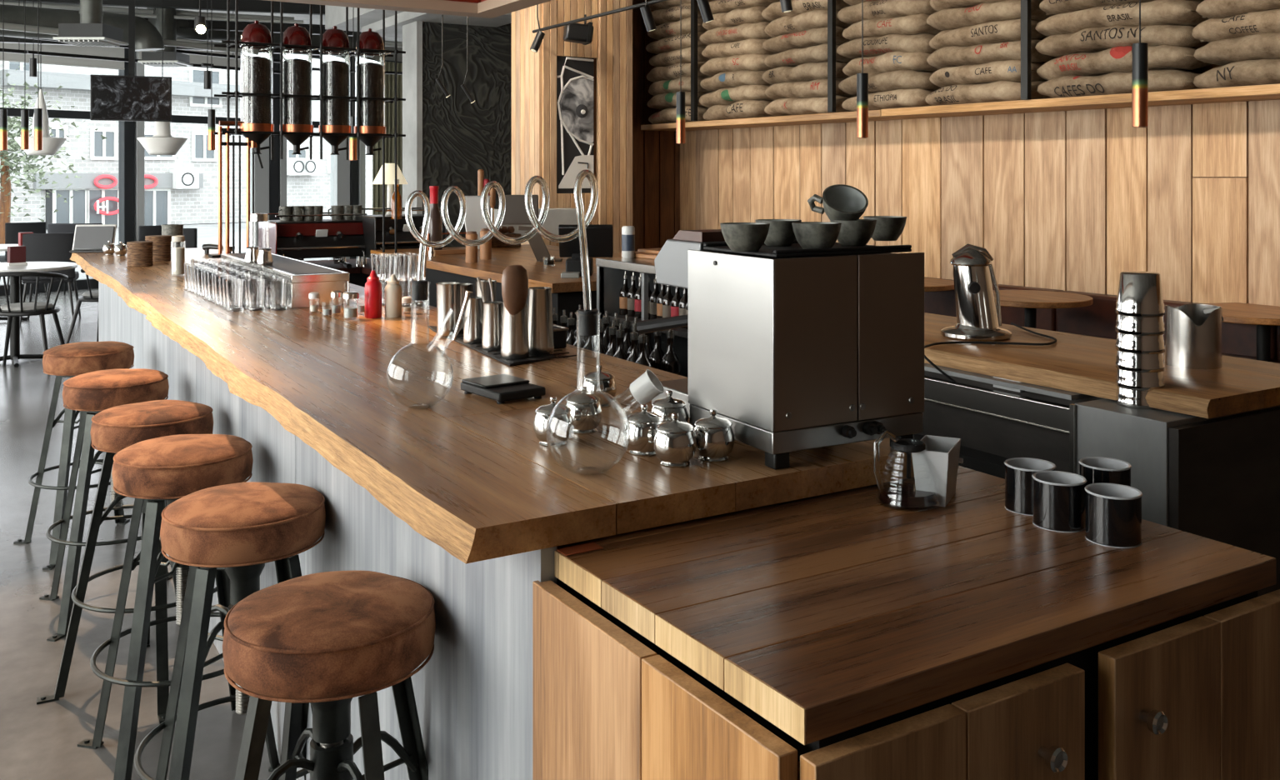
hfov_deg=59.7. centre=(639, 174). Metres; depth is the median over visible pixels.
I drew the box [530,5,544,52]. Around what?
spotlight
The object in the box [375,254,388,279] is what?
drinking glass
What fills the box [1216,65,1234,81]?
print
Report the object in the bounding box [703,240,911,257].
tray
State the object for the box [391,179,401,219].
syrup bottle
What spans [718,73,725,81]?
print
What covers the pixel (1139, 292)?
steel tumbler
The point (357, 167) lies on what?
window
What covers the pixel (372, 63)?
silo
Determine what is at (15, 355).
table
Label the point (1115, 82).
burlap sack
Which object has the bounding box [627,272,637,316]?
liquor bottle
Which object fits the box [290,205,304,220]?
cup
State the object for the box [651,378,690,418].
sugar bowl
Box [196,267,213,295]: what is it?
drinking glass
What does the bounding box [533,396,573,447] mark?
sugar pot
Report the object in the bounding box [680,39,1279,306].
wall
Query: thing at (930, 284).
round table
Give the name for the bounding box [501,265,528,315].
scoop
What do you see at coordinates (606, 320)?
liquor bottle
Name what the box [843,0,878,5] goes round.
burlap sack
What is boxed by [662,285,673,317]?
liquor bottle
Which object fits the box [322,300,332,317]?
jar
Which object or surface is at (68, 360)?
bar stool
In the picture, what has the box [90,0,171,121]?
television
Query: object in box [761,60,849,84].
burlap sack
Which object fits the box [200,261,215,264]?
drinking glass
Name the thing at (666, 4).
burlap sack
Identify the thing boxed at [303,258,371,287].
countertop
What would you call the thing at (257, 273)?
drinking glass
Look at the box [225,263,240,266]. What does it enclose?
drinking glass
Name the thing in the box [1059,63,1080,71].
print
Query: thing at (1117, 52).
print
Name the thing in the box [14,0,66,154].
bell pendant
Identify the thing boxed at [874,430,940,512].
server
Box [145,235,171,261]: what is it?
stack
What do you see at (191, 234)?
upholstered chair
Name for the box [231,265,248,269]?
drinking glass
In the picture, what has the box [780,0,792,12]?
spotlight
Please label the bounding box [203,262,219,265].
drinking glass
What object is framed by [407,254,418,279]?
drinking glass
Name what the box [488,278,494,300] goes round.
spoon
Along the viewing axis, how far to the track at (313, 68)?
15.54 m
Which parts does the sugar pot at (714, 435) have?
lid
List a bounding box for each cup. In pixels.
[278,205,292,220]
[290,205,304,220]
[303,205,314,220]
[314,205,323,219]
[328,205,343,219]
[341,205,354,219]
[349,205,364,219]
[720,222,769,251]
[755,219,801,246]
[791,221,841,249]
[807,184,868,220]
[830,219,876,245]
[863,215,906,240]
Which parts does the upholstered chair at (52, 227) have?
leg, leg, backrest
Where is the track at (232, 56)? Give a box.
[10,0,279,62]
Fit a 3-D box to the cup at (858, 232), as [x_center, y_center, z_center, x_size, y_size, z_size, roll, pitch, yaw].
[0.385,0.104,2.011,0.083,0.046,0.083,0,0,-31]
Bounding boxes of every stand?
[69,224,116,252]
[208,120,263,258]
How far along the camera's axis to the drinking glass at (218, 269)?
4.38 m
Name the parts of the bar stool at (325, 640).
leg, leg, seat, seat plate, leg, leg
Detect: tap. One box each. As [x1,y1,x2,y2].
[477,169,484,195]
[483,179,489,195]
[489,187,495,224]
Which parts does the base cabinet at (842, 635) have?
folded strip, panel, fixed panel, door, knob, knob, door, fixed panel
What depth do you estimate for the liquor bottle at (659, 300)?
4.48 m
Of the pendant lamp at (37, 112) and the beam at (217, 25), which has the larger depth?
the beam at (217, 25)
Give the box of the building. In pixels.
[0,58,372,229]
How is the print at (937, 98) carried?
attached to the burlap sack at (998, 91)
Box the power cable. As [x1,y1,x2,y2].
[924,322,1056,382]
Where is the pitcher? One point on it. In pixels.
(1192, 331)
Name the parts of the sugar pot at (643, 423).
lid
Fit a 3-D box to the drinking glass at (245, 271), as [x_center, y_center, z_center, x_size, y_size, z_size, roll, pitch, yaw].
[-1.483,0.417,4.256,0.062,0.105,0.062,0,0,-27]
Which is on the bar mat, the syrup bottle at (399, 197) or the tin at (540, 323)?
the tin at (540, 323)
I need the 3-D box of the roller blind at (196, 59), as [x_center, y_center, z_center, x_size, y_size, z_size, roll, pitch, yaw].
[-6.100,-1.708,15.749,0.058,0.344,1.999,0,0,39]
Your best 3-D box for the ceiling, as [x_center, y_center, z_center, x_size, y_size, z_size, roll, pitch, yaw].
[-0.649,-2.180,10.172,16.700,0.100,23.700,0,0,-31]
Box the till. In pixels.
[558,224,613,278]
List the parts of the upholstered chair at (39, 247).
leg, leg, backrest, seat, leg, leg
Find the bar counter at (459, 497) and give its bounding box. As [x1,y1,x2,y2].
[70,247,914,779]
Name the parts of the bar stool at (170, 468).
foot plate, leg, leg, seat plate, seat, leg, leg, foot plate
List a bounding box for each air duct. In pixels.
[0,4,164,50]
[146,7,361,55]
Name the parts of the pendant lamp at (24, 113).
cord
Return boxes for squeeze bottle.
[365,270,381,318]
[385,274,401,317]
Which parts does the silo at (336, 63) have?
dome lid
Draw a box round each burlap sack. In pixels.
[645,32,707,54]
[646,61,708,82]
[646,90,711,109]
[647,17,708,39]
[648,76,712,95]
[648,105,709,124]
[649,0,714,10]
[649,46,711,66]
[651,2,702,24]
[699,21,771,44]
[699,85,774,107]
[700,53,774,77]
[700,70,770,91]
[701,38,778,58]
[702,5,771,29]
[703,99,774,120]
[709,0,772,14]
[761,0,850,20]
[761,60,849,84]
[762,25,851,53]
[764,9,851,37]
[764,44,852,68]
[764,95,852,116]
[765,79,856,99]
[768,0,779,2]
[836,0,937,24]
[836,33,935,59]
[838,70,939,95]
[841,88,934,111]
[842,13,941,39]
[842,50,938,76]
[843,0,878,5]
[925,80,1053,105]
[926,0,1056,30]
[926,39,1059,69]
[929,18,1047,49]
[929,60,1048,87]
[930,0,1043,11]
[1035,0,1209,36]
[1035,25,1209,56]
[1036,45,1212,79]
[1037,69,1199,98]
[1039,0,1204,14]
[1191,9,1279,42]
[1193,32,1279,65]
[1193,58,1279,88]
[1195,0,1279,19]
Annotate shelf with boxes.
[601,313,688,338]
[640,83,1279,130]
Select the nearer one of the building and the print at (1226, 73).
the print at (1226, 73)
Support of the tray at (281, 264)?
on the box at (304, 278)
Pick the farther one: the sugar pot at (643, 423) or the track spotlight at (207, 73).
the track spotlight at (207, 73)
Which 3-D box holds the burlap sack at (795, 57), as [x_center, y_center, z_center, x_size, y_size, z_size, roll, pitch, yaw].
[1.434,-0.967,9.115,0.508,0.169,0.895,0,0,-34]
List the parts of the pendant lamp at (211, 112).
cord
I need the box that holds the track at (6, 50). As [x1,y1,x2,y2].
[0,0,279,73]
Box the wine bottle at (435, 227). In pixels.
[425,185,442,254]
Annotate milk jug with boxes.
[244,246,259,264]
[256,247,273,265]
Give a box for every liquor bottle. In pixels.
[552,308,558,324]
[560,310,568,338]
[566,312,575,344]
[573,320,585,348]
[574,305,581,339]
[583,335,586,343]
[583,335,595,350]
[593,308,599,345]
[593,318,607,354]
[602,310,609,349]
[605,320,617,356]
[607,312,619,349]
[613,323,628,359]
[619,271,629,314]
[622,315,630,354]
[626,316,639,356]
[626,325,639,362]
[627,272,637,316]
[635,273,641,318]
[635,334,651,367]
[644,319,653,359]
[648,277,652,319]
[648,330,664,369]
[650,275,659,319]
[656,284,666,318]
[660,329,679,374]
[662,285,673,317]
[670,286,681,316]
[679,288,688,328]
[685,300,688,329]
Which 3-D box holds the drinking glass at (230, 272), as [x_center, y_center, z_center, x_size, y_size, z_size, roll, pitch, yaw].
[-1.516,0.417,4.182,0.062,0.105,0.062,0,0,13]
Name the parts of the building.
shop door, cornice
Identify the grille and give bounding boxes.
[53,36,127,46]
[137,60,193,67]
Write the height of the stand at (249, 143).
0.789 m
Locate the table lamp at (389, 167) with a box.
[372,163,407,214]
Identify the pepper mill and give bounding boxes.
[465,230,477,263]
[480,228,491,259]
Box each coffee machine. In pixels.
[258,212,367,269]
[355,207,447,264]
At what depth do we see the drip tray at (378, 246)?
7.67 m
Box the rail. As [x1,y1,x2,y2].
[532,0,667,33]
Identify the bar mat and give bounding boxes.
[427,325,576,366]
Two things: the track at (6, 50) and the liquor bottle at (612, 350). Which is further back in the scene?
the track at (6, 50)
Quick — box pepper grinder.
[428,240,434,257]
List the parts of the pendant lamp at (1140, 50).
cord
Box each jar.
[171,235,184,276]
[249,213,268,221]
[308,291,319,314]
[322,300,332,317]
[330,290,342,315]
[342,291,359,319]
[355,299,364,314]
[401,296,413,314]
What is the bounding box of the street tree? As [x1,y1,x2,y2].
[0,63,107,244]
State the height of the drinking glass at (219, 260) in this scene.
0.105 m
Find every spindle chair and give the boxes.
[0,271,68,365]
[65,268,98,344]
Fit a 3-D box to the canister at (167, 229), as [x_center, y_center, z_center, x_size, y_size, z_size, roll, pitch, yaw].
[-2.805,0.384,6.690,0.126,0.172,0.126,0,0,-31]
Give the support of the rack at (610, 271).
on the floor
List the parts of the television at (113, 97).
casing, ceiling arm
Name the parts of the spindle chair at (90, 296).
leg, seat, leg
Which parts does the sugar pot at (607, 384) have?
lid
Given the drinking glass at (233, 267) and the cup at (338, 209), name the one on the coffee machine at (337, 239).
the cup at (338, 209)
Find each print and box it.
[663,80,670,89]
[664,55,683,61]
[665,5,689,12]
[665,33,690,41]
[665,92,674,102]
[716,29,737,35]
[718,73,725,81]
[720,90,733,100]
[725,103,743,113]
[782,30,805,38]
[802,1,822,9]
[810,82,819,89]
[859,48,891,54]
[859,57,874,64]
[863,37,887,45]
[871,10,884,15]
[874,94,896,101]
[877,19,891,27]
[893,55,901,63]
[930,85,956,94]
[934,95,959,103]
[945,71,949,77]
[965,4,982,11]
[970,24,997,36]
[975,67,991,74]
[1054,54,1085,64]
[1054,83,1104,96]
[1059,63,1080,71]
[1080,27,1144,41]
[1103,2,1137,9]
[1106,13,1132,21]
[1110,45,1131,59]
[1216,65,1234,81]
[1221,13,1245,22]
[1229,25,1259,33]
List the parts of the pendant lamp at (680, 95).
cord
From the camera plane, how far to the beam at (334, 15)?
11.78 m
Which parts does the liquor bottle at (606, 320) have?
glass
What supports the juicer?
on the counter at (1006, 402)
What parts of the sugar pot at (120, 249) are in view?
lid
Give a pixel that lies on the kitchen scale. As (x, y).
(501, 388)
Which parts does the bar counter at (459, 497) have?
panel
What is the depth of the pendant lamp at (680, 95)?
7.58 m
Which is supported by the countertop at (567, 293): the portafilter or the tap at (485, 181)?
the tap at (485, 181)
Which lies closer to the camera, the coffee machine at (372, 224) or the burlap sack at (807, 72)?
the coffee machine at (372, 224)
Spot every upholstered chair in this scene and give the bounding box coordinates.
[0,221,46,294]
[20,232,80,324]
[45,223,102,298]
[138,225,161,240]
[183,228,197,248]
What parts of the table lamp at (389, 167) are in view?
stem, lamp shade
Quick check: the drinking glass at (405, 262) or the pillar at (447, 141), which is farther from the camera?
the pillar at (447, 141)
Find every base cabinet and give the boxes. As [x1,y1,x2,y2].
[532,465,1279,779]
[1069,398,1279,596]
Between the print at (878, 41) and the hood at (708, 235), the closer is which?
the hood at (708, 235)
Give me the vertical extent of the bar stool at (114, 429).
0.801 m
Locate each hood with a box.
[654,239,796,289]
[672,229,724,241]
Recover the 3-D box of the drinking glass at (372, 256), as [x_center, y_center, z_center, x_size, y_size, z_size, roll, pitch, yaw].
[-0.968,0.336,4.113,0.050,0.088,0.050,0,0,-31]
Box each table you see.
[0,244,27,320]
[0,261,77,367]
[924,278,954,291]
[993,290,1093,328]
[1204,302,1279,361]
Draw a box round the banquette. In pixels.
[924,276,1279,363]
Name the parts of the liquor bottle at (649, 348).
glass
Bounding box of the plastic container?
[911,435,963,506]
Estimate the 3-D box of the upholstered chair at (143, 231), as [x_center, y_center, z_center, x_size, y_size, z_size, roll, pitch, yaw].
[-5.705,1.031,12.993,0.500,0.902,0.440,0,0,42]
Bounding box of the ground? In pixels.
[0,221,367,284]
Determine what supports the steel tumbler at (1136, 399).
on the base cabinet at (1217, 479)
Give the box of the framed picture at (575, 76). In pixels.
[556,55,594,193]
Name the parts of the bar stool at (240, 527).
leg, leg, seat, seat plate, leg, leg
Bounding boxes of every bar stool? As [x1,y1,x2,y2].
[13,340,134,569]
[36,400,216,724]
[39,368,176,641]
[77,434,279,779]
[134,481,325,779]
[222,570,435,779]
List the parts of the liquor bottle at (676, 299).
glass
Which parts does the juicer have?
spout, lever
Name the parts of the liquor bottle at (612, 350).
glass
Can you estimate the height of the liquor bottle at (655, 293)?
0.184 m
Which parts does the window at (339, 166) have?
sash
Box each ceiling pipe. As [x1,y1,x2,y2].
[0,0,294,19]
[0,22,240,53]
[105,12,303,24]
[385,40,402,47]
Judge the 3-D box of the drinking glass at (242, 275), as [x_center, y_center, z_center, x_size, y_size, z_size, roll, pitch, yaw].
[-1.440,0.417,4.063,0.062,0.105,0.062,0,0,-45]
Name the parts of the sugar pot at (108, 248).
lid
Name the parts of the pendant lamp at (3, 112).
cord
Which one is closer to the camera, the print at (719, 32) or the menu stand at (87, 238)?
the menu stand at (87, 238)
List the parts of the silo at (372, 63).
dome lid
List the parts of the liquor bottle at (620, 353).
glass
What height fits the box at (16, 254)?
0.150 m
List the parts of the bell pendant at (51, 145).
lamp shade, cord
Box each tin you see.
[435,282,460,336]
[459,283,473,333]
[463,296,483,344]
[475,280,496,301]
[481,300,503,350]
[500,301,529,359]
[527,286,554,354]
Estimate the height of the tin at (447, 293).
0.150 m
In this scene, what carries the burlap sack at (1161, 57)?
on the burlap sack at (1115, 82)
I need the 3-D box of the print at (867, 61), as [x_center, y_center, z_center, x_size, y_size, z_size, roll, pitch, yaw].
[1.704,-0.851,8.347,0.026,0.044,0.142,0,0,-37]
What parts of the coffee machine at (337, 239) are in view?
plate, knob, chrome trim, panel, panel, knob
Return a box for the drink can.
[621,225,634,258]
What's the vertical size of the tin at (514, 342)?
0.175 m
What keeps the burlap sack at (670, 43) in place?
on the burlap sack at (664, 59)
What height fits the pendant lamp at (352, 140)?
1.924 m
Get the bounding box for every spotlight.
[26,0,39,77]
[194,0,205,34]
[201,63,213,89]
[435,14,449,97]
[460,16,474,103]
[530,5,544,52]
[640,0,656,31]
[696,0,714,22]
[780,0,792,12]
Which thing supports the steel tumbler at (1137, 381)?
on the steel tumbler at (1136, 399)
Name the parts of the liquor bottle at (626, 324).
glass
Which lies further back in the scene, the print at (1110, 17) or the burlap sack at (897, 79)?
the burlap sack at (897, 79)
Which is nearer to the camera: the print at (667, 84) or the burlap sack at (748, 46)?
the burlap sack at (748, 46)
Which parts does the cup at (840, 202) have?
handle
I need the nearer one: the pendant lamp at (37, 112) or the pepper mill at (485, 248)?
the pepper mill at (485, 248)
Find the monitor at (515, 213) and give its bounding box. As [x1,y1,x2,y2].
[501,195,562,261]
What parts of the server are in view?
handle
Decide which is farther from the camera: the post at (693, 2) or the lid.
the post at (693, 2)
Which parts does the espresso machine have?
portafilter handle, panel, panel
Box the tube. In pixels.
[405,169,598,310]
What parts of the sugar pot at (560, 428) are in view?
lid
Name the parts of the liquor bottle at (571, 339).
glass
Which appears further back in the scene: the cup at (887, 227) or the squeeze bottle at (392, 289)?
the squeeze bottle at (392, 289)
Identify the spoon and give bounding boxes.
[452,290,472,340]
[476,277,484,301]
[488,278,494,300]
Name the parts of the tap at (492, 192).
stem, handle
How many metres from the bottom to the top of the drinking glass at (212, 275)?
0.105 m
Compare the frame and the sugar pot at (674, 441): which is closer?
the sugar pot at (674, 441)
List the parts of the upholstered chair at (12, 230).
seat, leg, backrest, leg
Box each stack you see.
[126,240,153,266]
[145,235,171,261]
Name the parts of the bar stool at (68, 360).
foot plate, leg, foot plate, leg, seat plate, seat, leg, foot plate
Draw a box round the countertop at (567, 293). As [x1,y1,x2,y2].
[370,244,621,334]
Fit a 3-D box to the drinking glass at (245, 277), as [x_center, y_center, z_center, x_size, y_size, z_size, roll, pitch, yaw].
[-1.403,0.417,4.002,0.062,0.105,0.062,0,0,25]
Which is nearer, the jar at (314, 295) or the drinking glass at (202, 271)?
the jar at (314, 295)
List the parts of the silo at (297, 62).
dome lid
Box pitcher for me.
[1165,303,1224,369]
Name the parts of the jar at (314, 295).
lid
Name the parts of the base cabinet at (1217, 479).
panel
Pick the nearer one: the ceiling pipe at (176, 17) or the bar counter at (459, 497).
the bar counter at (459, 497)
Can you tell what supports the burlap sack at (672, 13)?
on the burlap sack at (667, 29)
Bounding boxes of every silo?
[239,20,274,154]
[283,23,313,154]
[318,25,351,154]
[354,28,385,154]
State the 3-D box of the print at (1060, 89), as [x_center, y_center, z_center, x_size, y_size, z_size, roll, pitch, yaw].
[2.724,-0.527,6.921,0.069,0.070,0.342,0,1,-36]
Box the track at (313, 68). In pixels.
[312,67,402,74]
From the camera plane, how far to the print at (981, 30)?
7.46 m
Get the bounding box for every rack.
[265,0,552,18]
[595,256,688,377]
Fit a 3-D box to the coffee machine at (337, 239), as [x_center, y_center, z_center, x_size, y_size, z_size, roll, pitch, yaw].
[-2.237,0.463,7.696,0.641,0.392,0.582,0,0,-31]
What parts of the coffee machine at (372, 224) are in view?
plate, knob, panel, chrome trim, panel, plate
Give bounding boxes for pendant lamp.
[0,0,7,150]
[20,0,29,149]
[34,0,42,150]
[207,0,215,150]
[349,7,357,160]
[676,0,684,144]
[856,0,868,138]
[1131,0,1148,127]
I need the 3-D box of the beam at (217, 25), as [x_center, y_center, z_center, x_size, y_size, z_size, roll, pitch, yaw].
[-6.018,-1.770,12.784,5.320,0.112,0.100,0,0,-21]
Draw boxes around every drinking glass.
[184,263,199,289]
[186,264,203,290]
[190,258,205,263]
[190,265,206,292]
[193,266,209,294]
[194,259,209,263]
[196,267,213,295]
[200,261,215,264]
[200,269,217,297]
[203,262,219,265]
[203,270,220,299]
[205,264,221,266]
[206,271,224,301]
[209,265,225,268]
[211,273,229,303]
[213,266,229,269]
[214,275,231,304]
[215,260,230,262]
[215,267,232,270]
[218,276,236,307]
[220,269,237,272]
[221,262,237,264]
[222,277,240,309]
[224,270,240,273]
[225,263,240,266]
[225,279,244,311]
[227,271,244,276]
[228,265,244,267]
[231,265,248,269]
[231,273,249,276]
[235,267,252,269]
[235,274,254,278]
[240,268,256,271]
[240,275,258,306]
[242,270,259,273]
[245,277,262,309]
[247,279,266,310]
[248,270,265,274]
[251,272,269,275]
[255,274,273,277]
[260,275,278,306]
[265,277,283,308]
[269,278,288,310]
[370,253,384,271]
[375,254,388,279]
[380,255,392,280]
[380,280,385,305]
[384,255,399,281]
[394,255,407,279]
[398,255,412,280]
[399,280,411,306]
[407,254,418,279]
[412,255,426,279]
[413,280,425,305]
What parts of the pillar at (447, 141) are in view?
panel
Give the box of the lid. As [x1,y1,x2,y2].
[950,249,991,266]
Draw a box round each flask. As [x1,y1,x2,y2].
[385,280,469,409]
[545,309,664,474]
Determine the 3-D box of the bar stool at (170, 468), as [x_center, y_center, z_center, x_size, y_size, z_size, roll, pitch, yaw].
[-1.159,1.080,2.836,0.448,0.801,0.448,0,0,-32]
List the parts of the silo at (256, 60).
dome lid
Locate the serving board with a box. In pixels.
[620,247,661,259]
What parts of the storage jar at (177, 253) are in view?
lid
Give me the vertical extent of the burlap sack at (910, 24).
0.184 m
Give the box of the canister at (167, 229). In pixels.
[160,224,184,254]
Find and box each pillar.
[402,20,511,247]
[511,0,632,253]
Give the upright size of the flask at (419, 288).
0.255 m
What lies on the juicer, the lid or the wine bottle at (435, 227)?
the lid
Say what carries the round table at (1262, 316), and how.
on the floor
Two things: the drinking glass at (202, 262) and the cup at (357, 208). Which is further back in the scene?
the cup at (357, 208)
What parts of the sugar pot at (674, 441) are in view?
lid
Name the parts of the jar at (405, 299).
lid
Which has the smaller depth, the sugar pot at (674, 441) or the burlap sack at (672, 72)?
the sugar pot at (674, 441)
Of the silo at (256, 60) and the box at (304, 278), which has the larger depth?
the silo at (256, 60)
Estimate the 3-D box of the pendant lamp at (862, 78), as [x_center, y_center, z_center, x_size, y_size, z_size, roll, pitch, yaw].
[1.217,-1.163,6.100,0.100,1.924,0.100,0,0,-31]
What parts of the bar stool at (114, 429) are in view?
foot plate, leg, leg, seat, leg, foot plate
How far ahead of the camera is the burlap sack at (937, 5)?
7.75 m
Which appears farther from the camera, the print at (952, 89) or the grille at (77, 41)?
the grille at (77, 41)
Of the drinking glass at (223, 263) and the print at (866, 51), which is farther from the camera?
the print at (866, 51)
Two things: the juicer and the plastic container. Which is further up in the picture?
the juicer
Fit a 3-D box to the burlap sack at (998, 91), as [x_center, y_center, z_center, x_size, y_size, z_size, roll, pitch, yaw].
[2.441,-0.555,7.701,0.507,0.180,0.976,0,0,-35]
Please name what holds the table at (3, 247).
on the floor
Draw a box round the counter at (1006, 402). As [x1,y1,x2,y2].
[913,312,1279,479]
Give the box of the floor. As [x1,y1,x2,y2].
[0,287,272,779]
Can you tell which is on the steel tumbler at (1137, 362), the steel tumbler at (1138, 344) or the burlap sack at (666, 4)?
the steel tumbler at (1138, 344)
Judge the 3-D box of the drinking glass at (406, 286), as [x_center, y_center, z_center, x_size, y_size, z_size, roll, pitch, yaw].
[-0.842,0.426,4.007,0.050,0.088,0.050,0,0,-31]
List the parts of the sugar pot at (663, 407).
lid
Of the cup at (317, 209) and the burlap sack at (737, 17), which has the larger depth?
the burlap sack at (737, 17)
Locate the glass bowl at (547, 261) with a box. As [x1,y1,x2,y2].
[542,256,555,266]
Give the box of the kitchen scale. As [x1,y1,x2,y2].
[460,374,545,404]
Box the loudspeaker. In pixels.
[563,14,594,44]
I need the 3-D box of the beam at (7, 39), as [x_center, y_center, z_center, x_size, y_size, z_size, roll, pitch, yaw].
[-6.110,-1.535,12.995,5.359,0.082,0.100,0,0,-22]
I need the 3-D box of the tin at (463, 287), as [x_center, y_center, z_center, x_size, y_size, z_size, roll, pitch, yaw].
[-0.531,0.394,3.302,0.075,0.140,0.075,0,0,-31]
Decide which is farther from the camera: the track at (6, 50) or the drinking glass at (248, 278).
the track at (6, 50)
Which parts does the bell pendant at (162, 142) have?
lamp shade, cord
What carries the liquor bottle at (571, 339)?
on the rack at (610, 271)
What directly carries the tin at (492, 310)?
on the bar mat
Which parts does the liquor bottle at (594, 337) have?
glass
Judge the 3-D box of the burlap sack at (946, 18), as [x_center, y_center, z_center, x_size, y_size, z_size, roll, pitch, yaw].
[2.446,-1.096,7.689,0.504,0.180,0.977,0,1,-35]
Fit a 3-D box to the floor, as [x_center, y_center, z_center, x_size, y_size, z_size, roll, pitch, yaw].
[-0.649,1.540,10.172,16.700,0.120,23.700,0,0,-31]
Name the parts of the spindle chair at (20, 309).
leg, seat, rail, leg, leg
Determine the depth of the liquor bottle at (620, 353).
4.11 m
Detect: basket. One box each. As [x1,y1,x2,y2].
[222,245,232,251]
[491,232,520,247]
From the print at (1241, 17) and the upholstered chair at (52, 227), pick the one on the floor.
the upholstered chair at (52, 227)
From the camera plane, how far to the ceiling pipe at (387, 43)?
13.84 m
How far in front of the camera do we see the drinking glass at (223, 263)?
4.63 m
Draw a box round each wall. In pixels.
[176,38,402,61]
[632,0,679,251]
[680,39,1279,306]
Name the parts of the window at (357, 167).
sash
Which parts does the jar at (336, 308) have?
lid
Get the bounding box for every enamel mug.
[1004,457,1055,515]
[1031,470,1086,532]
[1079,456,1131,486]
[1084,483,1142,548]
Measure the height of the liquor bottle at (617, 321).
0.300 m
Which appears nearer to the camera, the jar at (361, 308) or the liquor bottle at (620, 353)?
the jar at (361, 308)
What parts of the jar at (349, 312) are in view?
lid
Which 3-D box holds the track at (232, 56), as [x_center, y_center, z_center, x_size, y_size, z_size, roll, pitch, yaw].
[-5.837,-1.796,12.931,0.035,0.668,4.209,0,0,36]
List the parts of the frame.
cross rod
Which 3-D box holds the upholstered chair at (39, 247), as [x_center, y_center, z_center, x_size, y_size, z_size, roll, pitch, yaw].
[-5.968,1.031,11.291,0.500,0.902,0.500,0,0,-20]
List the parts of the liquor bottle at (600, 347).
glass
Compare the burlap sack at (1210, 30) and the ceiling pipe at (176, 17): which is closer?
the burlap sack at (1210, 30)
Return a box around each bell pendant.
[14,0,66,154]
[136,0,187,154]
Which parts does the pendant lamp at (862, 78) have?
cord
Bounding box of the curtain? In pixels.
[372,61,402,214]
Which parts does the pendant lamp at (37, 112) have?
cord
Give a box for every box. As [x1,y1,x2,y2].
[5,245,27,265]
[18,232,33,245]
[53,0,127,46]
[137,7,193,67]
[220,253,349,309]
[464,195,490,249]
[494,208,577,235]
[553,324,569,349]
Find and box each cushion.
[0,301,53,311]
[81,290,98,297]
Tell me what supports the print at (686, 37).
attached to the burlap sack at (670, 43)
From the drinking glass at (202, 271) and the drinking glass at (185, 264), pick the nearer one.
the drinking glass at (202, 271)
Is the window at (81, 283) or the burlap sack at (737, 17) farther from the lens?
the window at (81, 283)
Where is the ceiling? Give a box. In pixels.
[56,3,402,41]
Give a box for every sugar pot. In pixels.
[102,240,114,254]
[114,241,127,255]
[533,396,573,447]
[565,386,602,434]
[581,365,616,408]
[623,404,662,456]
[650,390,688,422]
[653,413,696,468]
[693,409,734,462]
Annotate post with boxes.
[690,0,697,120]
[827,0,835,112]
[1020,0,1030,99]
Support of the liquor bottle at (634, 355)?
on the rack at (610, 271)
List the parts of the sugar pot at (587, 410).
lid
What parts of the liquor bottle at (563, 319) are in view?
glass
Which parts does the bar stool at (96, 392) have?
foot plate, foot plate, leg, leg, seat plate, seat, leg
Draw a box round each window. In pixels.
[0,107,98,295]
[118,47,269,247]
[269,53,349,259]
[350,56,402,259]
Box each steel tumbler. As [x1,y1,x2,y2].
[1115,270,1164,317]
[1115,314,1164,335]
[1115,332,1164,354]
[1115,350,1164,372]
[1115,368,1164,390]
[1115,386,1157,409]
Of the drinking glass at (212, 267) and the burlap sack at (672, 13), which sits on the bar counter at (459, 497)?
the drinking glass at (212, 267)
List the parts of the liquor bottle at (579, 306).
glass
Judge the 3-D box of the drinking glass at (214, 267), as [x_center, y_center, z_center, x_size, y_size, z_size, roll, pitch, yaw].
[-1.661,0.417,4.427,0.062,0.105,0.062,0,0,23]
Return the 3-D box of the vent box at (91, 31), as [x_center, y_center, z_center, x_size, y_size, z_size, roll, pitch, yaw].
[-4.818,-1.639,9.790,0.440,0.981,0.440,0,0,0]
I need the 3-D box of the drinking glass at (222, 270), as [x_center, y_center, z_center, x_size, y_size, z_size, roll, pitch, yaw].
[-1.588,0.417,4.305,0.062,0.105,0.062,0,0,10]
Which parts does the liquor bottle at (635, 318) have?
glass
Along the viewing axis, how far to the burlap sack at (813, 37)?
8.94 m
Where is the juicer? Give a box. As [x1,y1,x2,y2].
[940,243,1011,341]
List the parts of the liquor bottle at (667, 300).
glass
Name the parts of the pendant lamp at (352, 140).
cord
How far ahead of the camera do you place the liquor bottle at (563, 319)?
4.52 m
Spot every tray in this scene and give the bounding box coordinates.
[226,253,341,274]
[376,244,419,248]
[491,225,520,247]
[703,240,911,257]
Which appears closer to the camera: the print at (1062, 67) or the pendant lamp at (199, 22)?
the print at (1062, 67)
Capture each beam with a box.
[0,0,324,14]
[0,35,351,56]
[143,17,352,35]
[325,5,511,38]
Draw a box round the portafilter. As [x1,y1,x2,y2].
[202,244,232,254]
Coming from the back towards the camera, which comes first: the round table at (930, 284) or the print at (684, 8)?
the print at (684, 8)
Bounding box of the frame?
[214,0,405,253]
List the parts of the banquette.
seat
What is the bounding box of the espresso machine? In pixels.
[636,229,924,478]
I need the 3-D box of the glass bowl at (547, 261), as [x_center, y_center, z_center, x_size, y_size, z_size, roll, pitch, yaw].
[-0.500,0.475,6.138,0.070,0.050,0.070,0,0,-31]
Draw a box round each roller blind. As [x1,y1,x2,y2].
[0,42,124,69]
[138,38,240,67]
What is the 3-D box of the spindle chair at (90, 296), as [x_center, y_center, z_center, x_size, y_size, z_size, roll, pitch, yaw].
[-4.498,1.098,9.428,0.509,0.771,0.576,0,0,7]
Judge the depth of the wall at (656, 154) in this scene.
10.79 m

